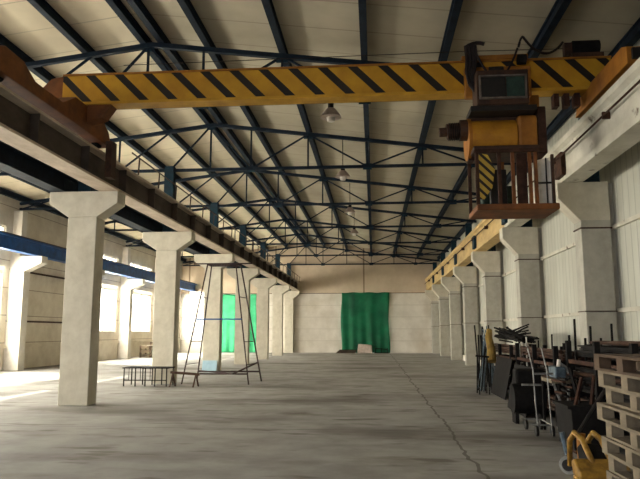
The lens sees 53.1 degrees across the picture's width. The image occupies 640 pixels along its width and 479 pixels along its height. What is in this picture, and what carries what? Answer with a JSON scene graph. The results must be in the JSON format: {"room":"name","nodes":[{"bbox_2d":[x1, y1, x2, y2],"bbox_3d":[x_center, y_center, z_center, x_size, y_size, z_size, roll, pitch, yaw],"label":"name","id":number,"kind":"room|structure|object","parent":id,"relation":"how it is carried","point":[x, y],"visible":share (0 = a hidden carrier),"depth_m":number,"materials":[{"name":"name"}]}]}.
{"room":"factory floor","nodes":[
{"label":"factory floor","id":0,"kind":"room"},
{"bbox_2d":[0,194,199,370],"bbox_3d":[-13.314,1.790,27.150,0.250,7.424,60.050,-1,-8,5],"label":"wall","id":1,"kind":"structure","parent":0,"point":[46,294],"depth_m":30.78,"materials":[{"name":"beige concrete"}]},
{"bbox_2d":[6,269,64,322],"bbox_3d":[-12.912,2.769,29.991,0.060,2.260,6.000,-1,-8,5],"label":"trim","id":2,"kind":"structure","parent":1,"relation":"attached to","point":[9,269],"depth_m":29.91,"materials":[{"name":"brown metal"}]},
{"bbox_2d":[0,339,180,347],"bbox_3d":[-13.370,4.072,24.012,0.100,0.110,54.500,-1,-8,5],"label":"trim","id":3,"kind":"structure","parent":1,"relation":"attached to","point":[48,344],"depth_m":30.84,"materials":[{"name":"white paint"}]},
{"bbox_2d":[99,288,115,331],"bbox_3d":[-12.548,3.930,35.927,0.100,2.500,5.000,-1,-8,5],"label":"window","id":4,"kind":"structure","parent":1,"relation":"in","point":[103,289],"depth_m":37.15,"materials":[{"name":"white metal"}]},
{"bbox_2d":[103,254,116,261],"bbox_3d":[-12.548,1.124,36.332,0.100,0.670,5.000,-1,-8,5],"label":"window","id":5,"kind":"structure","parent":1,"relation":"in","point":[105,256],"depth_m":37.75,"materials":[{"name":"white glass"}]},
{"bbox_2d":[130,262,150,270],"bbox_3d":[-12.048,1.979,42.250,0.100,0.670,5.000,-1,-8,5],"label":"window","id":6,"kind":"structure","parent":1,"relation":"in","point":[133,264],"depth_m":42.76,"materials":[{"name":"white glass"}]},
{"bbox_2d":[132,293,149,331],"bbox_3d":[-12.048,4.785,41.844,0.100,2.500,5.000,-1,-8,5],"label":"window","id":7,"kind":"structure","parent":1,"relation":"in","point":[141,295],"depth_m":42.78,"materials":[{"name":"white metal"}]},
{"bbox_2d":[179,242,439,352],"bbox_3d":[-0.887,4.526,50.648,20.580,8.730,0.250,-1,-8,5],"label":"wall","id":8,"kind":"structure","parent":0,"point":[391,278],"depth_m":50.31,"materials":[{"name":"beige concrete"}]},
{"bbox_2d":[188,292,203,339],"bbox_3d":[-9.800,6.103,51.137,1.400,3.850,0.080,-1,-8,5],"label":"window","id":9,"kind":"structure","parent":8,"relation":"in","point":[189,292],"depth_m":51.13,"materials":[{"name":"white metal"}]},
{"bbox_2d":[231,293,334,293],"bbox_3d":[0.122,4.243,50.467,18.530,0.040,0.020,-1,-8,5],"label":"trim","id":10,"kind":"structure","parent":8,"relation":"attached to","point":[231,293],"depth_m":50.53,"materials":[{"name":"brown metal"}]},
{"bbox_2d":[341,292,389,352],"bbox_3d":[3.509,6.437,49.727,3.812,4.662,0.164,-1,-8,5],"label":"tarpaulin","id":11,"kind":"object","parent":8,"relation":"hanging from","point":[364,316],"visible":0.88,"depth_m":49.73,"materials":[{"name":"green fabric"}]},
{"bbox_2d":[0,352,632,478],"bbox_3d":[-3.166,5.068,23.007,21.180,0.250,55.100,-1,-8,5],"label":"floor","id":12,"kind":"structure","parent":0,"point":[309,415],"depth_m":11.18,"materials":[{"name":"concrete"}]},
{"bbox_2d":[3,211,47,370],"bbox_3d":[-12.473,2.131,27.258,1.400,6.780,0.502,-1,-8,5],"label":"wall column","id":13,"kind":"structure","parent":12,"relation":"on","point":[21,265],"depth_m":27.04,"materials":[{"name":"beige concrete"}]},
{"bbox_2d":[0,230,196,291],"bbox_3d":[-12.324,-0.028,24.516,0.360,0.670,54.500,-1,-8,5],"label":"runway","id":14,"kind":"object","parent":13,"relation":"on","point":[11,242],"visible":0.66,"depth_m":28.82,"materials":[{"name":"blue paint"}]},
{"bbox_2d":[49,191,124,405],"bbox_3d":[-5.411,1.301,14.595,1.620,4.800,0.462,-1,-8,5],"label":"concrete column","id":15,"kind":"structure","parent":12,"relation":"on","point":[87,212],"depth_m":14.44,"materials":[{"name":"beige concrete"}]},
{"bbox_2d":[0,141,280,284],"bbox_3d":[-5.269,-0.048,23.924,0.340,0.540,54.500,-1,-8,5],"label":"runway","id":16,"kind":"object","parent":15,"relation":"on","point":[13,161],"visible":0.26,"depth_m":14.42,"materials":[{"name":"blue metal"}]},
{"bbox_2d":[0,83,299,290],"bbox_3d":[-4.153,-0.327,23.870,0.758,1.076,54.500,-1,-8,5],"label":"runway","id":17,"kind":"object","parent":15,"relation":"on","point":[24,127],"visible":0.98,"depth_m":14.12,"materials":[{"name":"brown metal"}]},
{"bbox_2d":[0,40,639,179],"bbox_3d":[-0.175,-2.850,11.833,11.470,2.428,4.620,-1,-8,5],"label":"crane","id":18,"kind":"object","parent":17,"relation":"on","point":[82,103],"visible":0.79,"depth_m":12.74,"materials":[{"name":"metal"}]},
{"bbox_2d":[439,36,563,219],"bbox_3d":[3.527,-2.189,12.201,2.526,3.524,1.310,-1,-8,5],"label":"trolley","id":19,"kind":"object","parent":18,"relation":"on","point":[505,123],"visible":0.98,"depth_m":11.71,"materials":[{"name":"metal"}]},
{"bbox_2d":[117,247,145,358],"bbox_3d":[-11.474,3.842,39.093,1.400,6.780,0.502,-1,-8,5],"label":"wall column","id":20,"kind":"structure","parent":12,"relation":"on","point":[127,285],"depth_m":38.87,"materials":[{"name":"beige concrete"}]},
{"bbox_2d":[139,345,152,357],"bbox_3d":[-10.988,7.143,40.857,0.720,0.750,1.010,-1,-8,5],"label":"wooden crate","id":21,"kind":"object","parent":12,"relation":"on","point":[145,347],"visible":0.71,"depth_m":40.38,"materials":[{"name":"brown wood"}]},
{"bbox_2d":[122,366,174,386],"bbox_3d":[-5.175,4.136,19.357,1.400,0.550,0.700,-1,-8,5],"label":"trestle","id":22,"kind":"object","parent":12,"relation":"on","point":[130,367],"visible":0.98,"depth_m":19.08,"materials":[{"name":"metal"}]},
{"bbox_2d":[152,258,155,341],"bbox_3d":[-10.975,4.697,45.011,1.400,6.780,0.502,-1,-8,5],"label":"wall column","id":23,"kind":"structure","parent":12,"relation":"on","point":[155,258],"depth_m":44.81,"materials":[{"name":"beige concrete"}]},
{"bbox_2d":[142,231,194,383],"bbox_3d":[-4.912,2.156,20.513,1.620,4.800,0.462,-1,-8,5],"label":"concrete column","id":24,"kind":"structure","parent":12,"relation":"on","point":[168,246],"depth_m":20.36,"materials":[{"name":"beige concrete"}]},
{"bbox_2d":[169,371,199,386],"bbox_3d":[-3.993,4.123,18.904,0.875,0.462,0.397,-1,-8,5],"label":"sawhorse","id":25,"kind":"object","parent":12,"relation":"on","point":[171,372],"visible":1,"depth_m":18.90,"materials":[{"name":"brown wood"}]},
{"bbox_2d":[202,360,216,370],"bbox_3d":[-4.454,5.114,25.803,0.590,0.460,0.175,-1,-8,5],"label":"board","id":26,"kind":"object","parent":12,"relation":"on","point":[207,365],"visible":0.86,"depth_m":25.80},
{"bbox_2d":[194,254,234,370],"bbox_3d":[-4.413,3.012,26.430,1.620,4.800,0.462,-1,-8,5],"label":"concrete column","id":27,"kind":"structure","parent":12,"relation":"on","point":[212,337],"depth_m":26.27,"materials":[{"name":"beige concrete"}]},
{"bbox_2d":[181,263,261,384],"bbox_3d":[-3.106,2.677,20.569,2.292,3.794,1.629,-1,-8,5],"label":"scaffold tower","id":28,"kind":"object","parent":12,"relation":"on","point":[211,265],"visible":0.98,"depth_m":20.47,"materials":[{"name":"grey metal"}]},
{"bbox_2d":[222,294,256,351],"bbox_3d":[-6.581,6.607,50.552,3.262,4.562,0.162,-1,-8,5],"label":"tarpaulin","id":29,"kind":"object","parent":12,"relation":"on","point":[228,326],"visible":0.41,"depth_m":50.57,"materials":[{"name":"green fabric"}]},
{"bbox_2d":[227,268,259,364],"bbox_3d":[-3.913,3.867,32.348,1.620,4.800,0.462,-1,-8,5],"label":"concrete column","id":30,"kind":"structure","parent":12,"relation":"on","point":[249,274],"depth_m":32.17,"materials":[{"name":"beige concrete"}]},
{"bbox_2d":[251,278,276,358],"bbox_3d":[-3.414,4.722,38.266,1.620,4.800,0.462,-1,-8,5],"label":"concrete column","id":31,"kind":"structure","parent":12,"relation":"on","point":[262,285],"depth_m":38.10,"materials":[{"name":"beige concrete"}]},
{"bbox_2d":[269,285,289,355],"bbox_3d":[-2.915,5.578,44.184,1.620,4.800,0.462,-1,-8,5],"label":"concrete column","id":32,"kind":"structure","parent":12,"relation":"on","point":[277,291],"depth_m":43.99,"materials":[{"name":"beige concrete"}]},
{"bbox_2d":[283,291,299,352],"bbox_3d":[-2.415,6.433,50.101,1.620,4.800,0.462,-1,-8,5],"label":"concrete column","id":33,"kind":"structure","parent":12,"relation":"on","point":[289,296],"depth_m":49.92,"materials":[{"name":"beige concrete"}]},
{"bbox_2d":[336,350,356,352],"bbox_3d":[2.016,8.513,48.661,1.600,0.270,0.350,-1,-8,5],"label":"stack","id":34,"kind":"object","parent":12,"relation":"on","point":[339,351],"visible":0.95,"depth_m":48.58,"materials":[{"name":"brown wood"}]},
{"bbox_2d":[357,344,371,352],"bbox_3d":[3.405,8.312,48.751,1.135,0.694,0.500,-1,-8,5],"label":"pile","id":35,"kind":"object","parent":12,"relation":"on","point":[362,348],"visible":0.94,"depth_m":48.51,"materials":[{"name":"beige"}]},
{"bbox_2d":[425,290,439,352],"bbox_3d":[8.736,6.300,49.180,1.200,4.800,0.500,-1,-8,5],"label":"wall column","id":36,"kind":"structure","parent":12,"relation":"on","point":[429,294],"depth_m":48.96,"materials":[{"name":"grey concrete"}]},
{"bbox_2d":[183,245,439,290],"bbox_3d":[-0.836,2.230,50.575,20.464,3.655,0.240,-1,-8,5],"label":"roof truss","id":37,"kind":"object","parent":36,"relation":"on","point":[304,246],"visible":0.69,"depth_m":50.42,"materials":[{"name":"blue metal"}]},
{"bbox_2d":[261,0,347,248],"bbox_3d":[-0.126,-3.176,23.942,0.150,0.230,54.500,-1,-8,5],"label":"roof beam","id":38,"kind":"structure","parent":37,"relation":"on","point":[268,6],"depth_m":18.50,"materials":[{"name":"blue metal"}]},
{"bbox_2d":[437,17,639,259],"bbox_3d":[6.959,-2.360,23.226,0.150,0.230,54.500,-1,-8,5],"label":"roof beam","id":39,"kind":"structure","parent":37,"relation":"on","point":[632,36],"depth_m":16.48,"materials":[{"name":"blue metal"}]},
{"bbox_2d":[432,284,450,355],"bbox_3d":[8.236,5.444,43.262,1.200,4.800,0.500,-1,-8,5],"label":"wall column","id":40,"kind":"structure","parent":12,"relation":"on","point":[439,290],"depth_m":43.06,"materials":[{"name":"grey concrete"}]},
{"bbox_2d":[181,233,448,284],"bbox_3d":[-1.335,1.375,44.658,20.464,3.655,0.240,-1,-8,5],"label":"roof truss","id":41,"kind":"object","parent":40,"relation":"on","point":[277,256],"visible":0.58,"depth_m":44.49,"materials":[{"name":"blue metal"}]},
{"bbox_2d":[441,277,463,359],"bbox_3d":[7.737,4.589,37.344,1.200,4.800,0.500,-1,-8,5],"label":"wall column","id":42,"kind":"structure","parent":12,"relation":"on","point":[453,285],"depth_m":37.16,"materials":[{"name":"grey concrete"}]},
{"bbox_2d":[125,218,460,277],"bbox_3d":[-1.835,0.520,38.740,20.464,3.655,0.240,-1,-8,5],"label":"roof truss","id":43,"kind":"object","parent":42,"relation":"on","point":[453,242],"visible":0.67,"depth_m":38.63,"materials":[{"name":"blue metal"}]},
{"bbox_2d":[453,266,480,365],"bbox_3d":[7.238,3.734,31.427,1.200,4.800,0.500,-1,-8,5],"label":"wall column","id":44,"kind":"structure","parent":12,"relation":"on","point":[468,276],"depth_m":31.27,"materials":[{"name":"grey concrete"}]},
{"bbox_2d":[104,198,476,267],"bbox_3d":[-2.334,-0.336,32.822,20.464,3.655,0.240,-1,-8,5],"label":"roof truss","id":45,"kind":"object","parent":44,"relation":"on","point":[468,227],"visible":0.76,"depth_m":32.63,"materials":[{"name":"blue metal"}]},
{"bbox_2d":[475,355,489,394],"bbox_3d":[4.268,3.534,16.771,0.344,1.008,0.429,-1,-8,5],"label":"trestle","id":46,"kind":"object","parent":12,"relation":"on","point":[477,356],"visible":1,"depth_m":16.80,"materials":[{"name":"metal"}]},
{"bbox_2d":[478,325,494,391],"bbox_3d":[4.665,3.314,18.001,0.574,1.808,1.174,-1,-8,5],"label":"bundle","id":47,"kind":"object","parent":12,"relation":"on","point":[482,378],"visible":0.52,"depth_m":17.91,"materials":[{"name":"metal"}]},
{"bbox_2d":[485,329,495,362],"bbox_3d":[4.730,2.954,17.790,0.293,0.946,0.542,-1,-8,5],"label":"rag","id":48,"kind":"object","parent":47,"relation":"hanging from","point":[491,351],"visible":0.93,"depth_m":17.70,"materials":[{"name":"yellow fabric"}]},
{"bbox_2d":[471,251,506,365],"bbox_3d":[6.739,2.878,25.509,1.200,4.800,0.500,-1,-8,5],"label":"wall column","id":49,"kind":"structure","parent":12,"relation":"on","point":[490,263],"depth_m":25.44,"materials":[{"name":"grey concrete"}]},
{"bbox_2d":[19,170,495,253],"bbox_3d":[-2.833,-1.191,26.905,20.464,3.655,0.240,-1,-8,5],"label":"roof truss","id":50,"kind":"object","parent":49,"relation":"on","point":[214,208],"visible":0.58,"depth_m":26.82,"materials":[{"name":"blue metal"}]},
{"bbox_2d":[27,0,286,247],"bbox_3d":[-4.900,-3.308,24.363,0.150,0.230,54.500,-1,-8,5],"label":"roof beam","id":51,"kind":"structure","parent":50,"relation":"on","point":[43,7],"depth_m":16.49,"materials":[{"name":"blue metal"}]},
{"bbox_2d":[105,0,304,242],"bbox_3d":[-3.475,-3.506,24.272,0.150,0.230,54.500,-1,-8,5],"label":"roof beam","id":52,"kind":"structure","parent":50,"relation":"on","point":[117,6],"depth_m":16.57,"materials":[{"name":"blue metal"}]},
{"bbox_2d":[126,0,310,242],"bbox_3d":[-3.036,-3.511,24.236,0.150,0.230,54.500,-1,-8,5],"label":"roof beam","id":53,"kind":"structure","parent":50,"relation":"on","point":[139,8],"depth_m":16.80,"materials":[{"name":"blue metal"}]},
{"bbox_2d":[358,0,371,251],"bbox_3d":[1.777,-2.957,23.749,0.150,0.230,54.500,-1,-8,5],"label":"roof beam","id":54,"kind":"structure","parent":50,"relation":"on","point":[361,3],"depth_m":14.47,"materials":[{"name":"blue metal"}]},
{"bbox_2d":[491,356,512,399],"bbox_3d":[4.581,3.477,16.195,0.220,0.950,1.900,-1,-8,5],"label":"steel plate","id":55,"kind":"object","parent":12,"relation":"on","point":[500,382],"visible":1,"depth_m":16.06,"materials":[{"name":"grey metal"}]},
{"bbox_2d":[474,324,538,383],"bbox_3d":[5.242,3.214,17.420,0.934,1.825,3.298,1,-8,-7],"label":"bundle","id":56,"kind":"object","parent":12,"relation":"on","point":[518,336],"visible":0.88,"depth_m":17.34,"materials":[{"name":"metal"}]},
{"bbox_2d":[507,364,531,417],"bbox_3d":[4.057,3.025,12.959,0.220,0.920,1.700,-1,-8,5],"label":"steel plate","id":57,"kind":"object","parent":12,"relation":"on","point":[516,365],"visible":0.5,"depth_m":13.43,"materials":[{"name":"grey metal"}]},
{"bbox_2d":[499,227,546,366],"bbox_3d":[6.239,2.023,19.591,1.200,4.800,0.500,-1,-8,5],"label":"wall column","id":58,"kind":"structure","parent":12,"relation":"on","point":[524,243],"depth_m":19.51,"materials":[{"name":"grey concrete"}]},
{"bbox_2d":[0,123,531,231],"bbox_3d":[-3.332,-2.046,20.987,20.464,3.655,0.240,-1,-8,5],"label":"roof truss","id":59,"kind":"object","parent":58,"relation":"on","point":[170,171],"visible":0.66,"depth_m":20.91,"materials":[{"name":"blue metal"}]},
{"bbox_2d":[0,187,186,261],"bbox_3d":[-13.121,-2.164,24.892,0.150,0.230,54.500,-1,-8,5],"label":"roof beam","id":60,"kind":"structure","parent":59,"relation":"on","point":[5,192],"depth_m":30.24,"materials":[{"name":"blue metal"}]},
{"bbox_2d":[0,170,193,254],"bbox_3d":[-11.527,-2.386,24.789,0.150,0.230,54.500,-1,-8,5],"label":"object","id":61,"kind":"structure","parent":59,"relation":"on","point":[1,171],"depth_m":25.83,"materials":[{"name":"blue metal"}]},
{"bbox_2d":[0,33,267,249],"bbox_3d":[-6.444,-3.093,24.463,0.150,0.230,54.500,-1,-8,5],"label":"roof beam","id":62,"kind":"structure","parent":59,"relation":"on","point":[43,74],"depth_m":22.11,"materials":[{"name":"blue metal"}]},
{"bbox_2d":[177,0,324,246],"bbox_3d":[-1.910,-3.381,24.122,0.150,0.230,54.500,-1,-8,5],"label":"roof beam","id":63,"kind":"structure","parent":59,"relation":"on","point":[186,6],"depth_m":16.76,"materials":[{"name":"blue metal"}]},
{"bbox_2d":[393,0,462,253],"bbox_3d":[3.541,-2.754,23.571,0.150,0.230,54.500,-1,-8,5],"label":"roof beam","id":64,"kind":"structure","parent":59,"relation":"on","point":[456,5],"depth_m":16.89,"materials":[{"name":"blue metal"}]},
{"bbox_2d":[416,0,571,257],"bbox_3d":[5.364,-2.544,23.387,0.150,0.230,54.500,-1,-8,5],"label":"roof beam","id":65,"kind":"structure","parent":59,"relation":"on","point":[559,7],"depth_m":12.84,"materials":[{"name":"blue metal"}]},
{"bbox_2d":[489,344,562,389],"bbox_3d":[5.218,3.357,16.514,0.900,1.280,4.500,-1,-8,5],"label":"rack","id":66,"kind":"object","parent":12,"relation":"on","point":[510,355],"visible":0.12,"depth_m":15.85,"materials":[{"name":"black metal"}]},
{"bbox_2d":[494,343,531,356],"bbox_3d":[5.203,2.829,16.478,0.718,0.238,4.476,-1,-8,5],"label":"stack","id":67,"kind":"object","parent":66,"relation":"on","point":[505,347],"visible":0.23,"depth_m":16.97,"materials":[{"name":"brown wood"}]},
{"bbox_2d":[509,368,546,423],"bbox_3d":[3.714,2.792,11.450,0.550,0.950,0.520,-1,-8,5],"label":"compressor","id":68,"kind":"object","parent":12,"relation":"on","point":[521,398],"visible":0.93,"depth_m":11.29,"materials":[{"name":"metal"}]},
{"bbox_2d":[519,334,552,366],"bbox_3d":[4.771,2.869,14.082,0.756,1.550,0.061,-1,-8,5],"label":"bars","id":69,"kind":"object","parent":12,"relation":"on","point":[551,334],"visible":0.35,"depth_m":14.14,"materials":[{"name":"metal"}]},
{"bbox_2d":[521,348,571,436],"bbox_3d":[3.584,2.429,10.348,0.780,1.353,0.860,-1,-8,5],"label":"cart","id":70,"kind":"object","parent":12,"relation":"on","point":[542,422],"visible":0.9,"depth_m":10.05,"materials":[{"name":"grey metal"}]},
{"bbox_2d":[549,359,568,378],"bbox_3d":[3.882,2.089,10.371,0.259,0.302,0.400,-1,-8,5],"label":"vise","id":71,"kind":"object","parent":70,"relation":"on","point":[558,371],"visible":0.84,"depth_m":10.20,"materials":[{"name":"metal"}]},
{"bbox_2d":[515,343,590,426],"bbox_3d":[4.728,2.735,12.488,1.100,1.360,3.100,-1,-8,5],"label":"rack","id":72,"kind":"object","parent":12,"relation":"on","point":[536,361],"visible":0.26,"depth_m":12.51,"materials":[{"name":"brown metal"}]},
{"bbox_2d":[530,366,575,388],"bbox_3d":[4.712,2.662,12.389,0.912,0.243,3.068,-1,-8,5],"label":"stack","id":73,"kind":"object","parent":72,"relation":"on","point":[543,369],"visible":0.07,"depth_m":12.04,"materials":[{"name":"brown metal"}]},
{"bbox_2d":[520,346,611,360],"bbox_3d":[4.704,2.207,12.454,0.901,0.182,3.074,-1,-8,5],"label":"stack","id":74,"kind":"object","parent":72,"relation":"on","point":[547,353],"visible":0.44,"depth_m":11.84,"materials":[{"name":"brown wood"}]},
{"bbox_2d":[546,389,589,410],"bbox_3d":[4.716,3.086,12.319,0.918,0.244,3.062,-1,-8,5],"label":"stack","id":75,"kind":"object","parent":72,"relation":"on","point":[551,391],"visible":0.15,"depth_m":11.81,"materials":[{"name":"brown metal"}]},
{"bbox_2d":[551,374,575,400],"bbox_3d":[3.694,2.505,9.587,0.300,0.950,0.484,-1,-8,5],"label":"heap","id":76,"kind":"object","parent":12,"relation":"on","point":[563,382],"visible":0.39,"depth_m":9.56,"materials":[{"name":"wood"}]},
{"bbox_2d":[553,367,605,453],"bbox_3d":[3.600,2.340,8.864,0.539,1.104,0.750,-1,-8,5],"label":"bin","id":77,"kind":"object","parent":12,"relation":"on","point":[570,414],"visible":0.7,"depth_m":8.62,"materials":[{"name":"metal"}]},
{"bbox_2d":[555,182,621,399],"bbox_3d":[5.740,1.168,13.673,1.200,4.800,0.500,-1,-8,5],"label":"wall column","id":78,"kind":"structure","parent":12,"relation":"on","point":[588,205],"depth_m":13.60,"materials":[{"name":"grey concrete"}]},
{"bbox_2d":[25,42,599,191],"bbox_3d":[-3.832,-2.901,15.069,20.464,3.655,0.240,-1,-8,5],"label":"roof truss","id":79,"kind":"object","parent":78,"relation":"on","point":[149,47],"visible":0.26,"depth_m":15.16,"materials":[{"name":"blue metal"}]},
{"bbox_2d":[425,57,639,289],"bbox_3d":[6.187,-0.413,23.010,0.610,1.000,54.500,-1,-8,5],"label":"runway","id":80,"kind":"object","parent":78,"relation":"on","point":[610,127],"visible":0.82,"depth_m":12.22,"materials":[{"name":"white paint"}]},
{"bbox_2d":[568,319,614,400],"bbox_3d":[4.607,2.241,10.679,0.910,1.820,0.165,-1,-8,5],"label":"bars","id":81,"kind":"object","parent":12,"relation":"on","point":[574,320],"visible":0.31,"depth_m":10.77,"materials":[{"name":"metal"}]},
{"bbox_2d":[559,388,630,478],"bbox_3d":[3.013,2.039,6.618,0.766,1.058,2.037,-1,-8,5],"label":"jack","id":82,"kind":"object","parent":12,"relation":"on","point":[591,463],"visible":0.84,"depth_m":6.85,"materials":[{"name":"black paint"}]},
{"bbox_2d":[565,341,638,401],"bbox_3d":[4.739,2.190,9.068,1.600,1.460,2.800,-1,-8,5],"label":"rack","id":83,"kind":"object","parent":12,"relation":"on","point":[633,347],"visible":0.3,"depth_m":9.41,"materials":[{"name":"brown metal"}]},
{"bbox_2d":[573,367,629,402],"bbox_3d":[4.702,2.063,9.026,1.370,0.368,2.875,-1,-8,5],"label":"stack","id":84,"kind":"object","parent":83,"relation":"on","point":[586,373],"visible":0.23,"depth_m":9.86,"materials":[{"name":"black metal"}]},
{"bbox_2d":[580,398,629,435],"bbox_3d":[4.705,2.542,8.959,1.346,0.358,2.880,-1,-8,5],"label":"stack","id":85,"kind":"object","parent":83,"relation":"on","point":[616,414],"visible":0.05,"depth_m":8.73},
{"bbox_2d":[574,345,639,360],"bbox_3d":[4.740,1.639,9.228,1.361,0.176,2.583,-1,-8,5],"label":"stack","id":86,"kind":"object","parent":83,"relation":"on","point":[585,350],"visible":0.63,"depth_m":9.54,"materials":[{"name":"metal"}]},
{"bbox_2d":[589,341,639,346],"bbox_3d":[4.628,1.483,9.107,0.875,0.056,2.255,-1,-8,5],"label":"stack","id":87,"kind":"object","parent":86,"relation":"on","point":[619,343],"visible":0.82,"depth_m":9.31,"materials":[{"name":"brown wood"}]},
{"bbox_3d":[2.799,2.252,4.883,0.800,0.140,1.200,-1,-8,5],"label":"wooden pallet","id":88,"kind":"object","parent":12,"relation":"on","visible":0},
{"bbox_3d":[2.827,2.109,4.881,0.800,0.140,1.200,-1,-8,5],"label":"wooden pallet","id":89,"kind":"object","parent":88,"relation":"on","visible":0},
{"bbox_2d":[606,470,632,478],"bbox_3d":[2.815,1.967,4.882,0.800,0.140,1.200,-1,-8,5],"label":"wooden pallet","id":90,"kind":"object","parent":89,"relation":"on","point":[610,475],"visible":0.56,"depth_m":5.42,"materials":[{"name":"brown wood"}]},
{"bbox_2d":[608,454,639,478],"bbox_3d":[2.834,1.826,4.891,0.800,0.140,1.200,-1,-8,5],"label":"wooden pallet","id":91,"kind":"object","parent":90,"relation":"on","point":[617,467],"visible":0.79,"depth_m":5.38,"materials":[{"name":"brown wood"}]},
{"bbox_2d":[601,436,639,471],"bbox_3d":[2.809,1.694,4.963,0.800,0.140,1.200,-1,-8,5],"label":"wooden pallet","id":92,"kind":"object","parent":91,"relation":"on","point":[610,447],"visible":0.86,"depth_m":5.21,"materials":[{"name":"brown wood"}]},
{"bbox_2d":[606,422,639,451],"bbox_3d":[2.823,1.544,4.912,0.800,0.140,1.200,-1,-8,5],"label":"wooden pallet","id":93,"kind":"object","parent":92,"relation":"on","point":[616,433],"visible":0.78,"depth_m":5.28,"materials":[{"name":"brown wood"}]},
{"bbox_2d":[597,402,639,434],"bbox_3d":[2.790,1.417,5.015,0.800,0.140,1.200,-1,-8,5],"label":"wooden pallet","id":94,"kind":"object","parent":93,"relation":"on","point":[629,420],"visible":0.85,"depth_m":5.10,"materials":[{"name":"brown wood"}]},
{"bbox_2d":[605,388,639,412],"bbox_3d":[2.844,1.266,4.961,0.800,0.140,1.200,-1,-8,5],"label":"wooden pallet","id":95,"kind":"object","parent":94,"relation":"on","point":[613,397],"visible":0.81,"depth_m":5.32,"materials":[{"name":"brown wood"}]},
{"bbox_2d":[598,370,639,395],"bbox_3d":[2.808,1.135,5.034,0.800,0.140,1.200,-1,-8,5],"label":"wooden pallet","id":96,"kind":"object","parent":95,"relation":"on","point":[629,384],"visible":0.83,"depth_m":5.13,"materials":[{"name":"brown wood"}]},
{"bbox_2d":[594,354,639,376],"bbox_3d":[2.790,0.998,5.075,0.800,0.140,1.200,-1,-8,5],"label":"wooden pallet","id":97,"kind":"object","parent":96,"relation":"on","point":[627,364],"visible":1,"depth_m":5.18,"materials":[{"name":"brown wood"}]},
{"bbox_2d":[0,0,639,258],"bbox_3d":[-3.166,-3.090,24.186,21.280,1.523,55.100,-1,-8,5],"label":"ceiling","id":98,"kind":"structure","parent":0,"point":[322,28],"depth_m":16.87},
{"bbox_2d":[320,103,341,122],"bbox_3d":[0.268,-3.632,15.914,0.540,1.442,0.540,-1,-8,5],"label":"pendant lamp","id":99,"kind":"object","parent":98,"relation":"hanging from","point":[330,114],"visible":0.87,"depth_m":15.73,"materials":[{"name":"metal"}]},
{"bbox_2d":[335,140,349,180],"bbox_3d":[0.784,-2.748,22.029,0.540,1.442,0.540,-1,-8,5],"label":"pendant lamp","id":100,"kind":"object","parent":98,"relation":"hanging from","point":[342,174],"visible":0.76,"depth_m":21.85,"materials":[{"name":"metal"}]},
{"bbox_2d":[344,205,355,214],"bbox_3d":[1.334,-1.808,28.538,0.540,1.442,0.540,-1,-8,5],"label":"pendant lamp","id":101,"kind":"object","parent":98,"relation":"hanging from","point":[349,210],"visible":0.89,"depth_m":28.36,"materials":[{"name":"metal"}]},
{"bbox_2d":[349,228,358,235],"bbox_3d":[1.849,-0.924,34.653,0.540,1.442,0.540,-1,-8,5],"label":"pendant lamp","id":102,"kind":"object","parent":98,"relation":"hanging from","point":[354,231],"visible":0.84,"depth_m":34.47,"materials":[{"name":"metal"}]},
{"bbox_2d":[440,39,639,371],"bbox_3d":[7.213,1.158,22.696,0.250,7.401,54.500,-1,-8,5],"label":"wall","id":103,"kind":"structure","parent":0,"point":[560,281],"depth_m":16.82,"materials":[{"name":"beige concrete"}]},
{"bbox_2d":[461,213,639,293],"bbox_3d":[7.054,1.042,22.726,0.070,0.090,54.500,-1,-8,5],"label":"trim","id":104,"kind":"structure","parent":103,"relation":"attached to","point":[631,219],"depth_m":16.64,"materials":[{"name":"white paint"}]},
{"bbox_2d":[462,306,639,324],"bbox_3d":[7.054,2.793,22.473,0.070,0.090,54.500,-1,-8,5],"label":"trim","id":105,"kind":"structure","parent":103,"relation":"attached to","point":[636,308],"depth_m":16.86,"materials":[{"name":"white paint"}]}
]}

